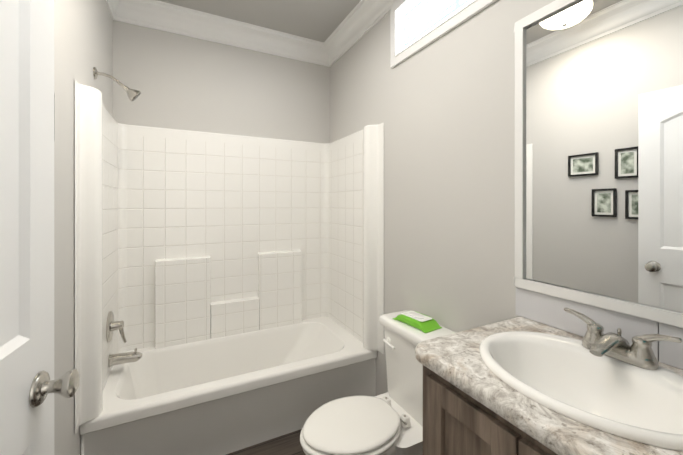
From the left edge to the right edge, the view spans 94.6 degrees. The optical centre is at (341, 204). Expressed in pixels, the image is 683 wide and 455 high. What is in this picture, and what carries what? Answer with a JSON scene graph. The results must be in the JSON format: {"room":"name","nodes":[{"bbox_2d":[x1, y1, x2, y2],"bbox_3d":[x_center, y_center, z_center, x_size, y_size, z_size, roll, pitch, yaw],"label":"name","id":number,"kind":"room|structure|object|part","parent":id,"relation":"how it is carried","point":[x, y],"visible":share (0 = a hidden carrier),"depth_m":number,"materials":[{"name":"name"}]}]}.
{"room":"bathroom","nodes":[
{"label":"bathroom","id":0,"kind":"room"},
{"bbox_2d":[54,0,112,454],"bbox_3d":[-0.870,0.022,0.713,0.120,2.685,2.850,0,0,-27],"label":"wall","id":1,"kind":"structure","parent":0,"point":[83,38],"depth_m":1.23,"materials":[{"name":"paint"}]},
{"bbox_2d":[0,0,79,454],"bbox_3d":[-0.476,0.342,0.330,0.167,2.030,0.791,0,0,-27],"label":"door","id":2,"kind":"structure","parent":1,"relation":"in","point":[30,386],"depth_m":0.60,"materials":[{"name":"white wood"}]},
{"bbox_3d":[-0.629,0.366,0.637,0.162,0.065,0.104,0,0,-27],"label":"knob","id":3,"kind":"part","parent":2,"relation":"part of","materials":[{"name":"silver metal"}]},
{"bbox_2d":[54,93,54,140],"bbox_3d":[-0.915,-0.291,0.955,0.018,0.160,0.191,0,0,-27],"label":"picture","id":4,"kind":"object","parent":1,"relation":"attached to","point":[54,116],"visible":0.08,"depth_m":1.04},
{"bbox_2d":[105,0,132,23],"bbox_3d":[-0.885,-1.249,0.984,0.099,0.142,2.350,0,0,-27],"label":"crown molding","id":5,"kind":"structure","parent":1,"relation":"attached to","point":[120,10],"depth_m":2.01,"materials":[{"name":"white wood"}]},
{"bbox_2d":[113,20,329,142],"bbox_3d":[-0.807,0.021,2.409,1.764,2.685,0.120,0,0,-27],"label":"wall","id":6,"kind":"structure","parent":0,"point":[180,82],"depth_m":2.28,"materials":[{"name":"paint"}]},
{"bbox_2d":[133,0,324,64],"bbox_3d":[-0.755,-1.250,2.312,1.290,0.142,0.099,0,0,-27],"label":"crown molding","id":7,"kind":"structure","parent":6,"relation":"attached to","point":[154,14],"depth_m":2.27,"materials":[{"name":"white wood"}]},
{"bbox_2d":[158,0,360,41],"bbox_3d":[-0.163,-1.346,1.137,1.764,0.050,2.970,0,0,-27],"label":"ceiling","id":8,"kind":"structure","parent":0,"point":[319,20],"depth_m":2.17,"materials":[{"name":"paint"}]},
{"bbox_2d":[226,429,305,454],"bbox_3d":[-0.163,1.389,1.138,1.764,0.050,2.970,0,0,-27],"label":"floor","id":9,"kind":"structure","parent":0,"point":[288,444],"depth_m":1.77,"materials":[{"name":"wood"}]},
{"bbox_2d":[75,67,383,454],"bbox_3d":[-0.597,0.333,1.991,1.520,2.058,0.810,0,0,-27],"label":"tub","id":10,"kind":"object","parent":9,"relation":"on","point":[229,293],"visible":1,"depth_m":2.07,"materials":[{"name":"white plastic"}]},
{"bbox_3d":[-1.197,0.844,1.752,0.154,0.077,0.068,0,0,-27],"label":"spout","id":11,"kind":"part","parent":10,"relation":"part of","materials":[{"name":"silver metal"}]},
{"bbox_2d":[300,310,456,454],"bbox_3d":[0.150,0.972,1.420,0.698,0.784,0.404,0,0,-27],"label":"toilet","id":12,"kind":"object","parent":9,"relation":"on","point":[390,422],"visible":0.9,"depth_m":1.40,"materials":[{"name":"white ceramic"}]},
{"bbox_2d":[393,311,441,332],"bbox_3d":[0.366,0.558,1.540,0.115,0.042,0.215,0,0,-34],"label":"wipes","id":13,"kind":"object","parent":12,"relation":"on","point":[422,322],"visible":1,"depth_m":1.49,"materials":[{"name":"green plastic"}]},
{"bbox_2d":[415,287,682,454],"bbox_3d":[0.578,0.835,0.781,0.523,1.059,0.655,0,0,-27],"label":"bathroom vanity","id":14,"kind":"object","parent":9,"relation":"on","point":[543,374],"visible":0.98,"depth_m":0.80,"materials":[{"name":"brown wood"}]},
{"bbox_2d":[479,331,682,450],"bbox_3d":[0.587,0.484,0.763,0.412,0.171,0.498,0,0,-27],"label":"sink","id":15,"kind":"object","parent":14,"relation":"in","point":[621,402],"depth_m":0.78,"materials":[{"name":"white ceramic"}]},
{"bbox_2d":[564,307,682,369],"bbox_3d":[0.695,0.353,0.818,0.135,0.095,0.248,0,0,-27],"label":"faucet","id":16,"kind":"object","parent":14,"relation":"on","point":[611,349],"depth_m":0.80,"materials":[{"name":"silver metal"}]},
{"bbox_2d":[330,0,554,395],"bbox_3d":[0.597,0.021,1.455,0.120,2.685,2.850,0,0,-27],"label":"wall","id":17,"kind":"structure","parent":0,"point":[442,108],"depth_m":1.51,"materials":[{"name":"paint"}]},
{"bbox_2d":[321,0,396,66],"bbox_3d":[0.387,-1.250,1.628,0.099,0.142,2.350,0,0,-27],"label":"crown molding","id":18,"kind":"structure","parent":17,"relation":"attached to","point":[361,19],"depth_m":2.23,"materials":[{"name":"white wood"}]},
{"bbox_2d":[390,0,496,67],"bbox_3d":[0.531,-1.001,1.463,0.051,0.364,0.973,0,0,-27],"label":"window","id":19,"kind":"structure","parent":17,"relation":"in","point":[429,11],"depth_m":1.68,"materials":[{"name":"white glass"}]},
{"bbox_3d":[0.539,-1.001,1.467,0.007,0.180,0.785,0,0,-27],"label":"window sash lines","id":20,"kind":"part","parent":19,"relation":"part of","materials":[{"name":"white"}]},
{"bbox_2d":[513,0,682,327],"bbox_3d":[0.799,-0.187,0.900,0.020,0.989,0.643,0,0,-27],"label":"mirror","id":21,"kind":"object","parent":17,"relation":"attached to","point":[599,153],"visible":0.96,"depth_m":0.94,"materials":[{"name":"white mirror"}]},
{"bbox_2d":[516,287,682,369],"bbox_3d":[0.806,0.361,0.897,0.010,0.106,0.654,0,0,-27],"label":"backsplash","id":22,"kind":"structure","parent":17,"relation":"attached to","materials":[{"name":"grey tile"}]}
]}

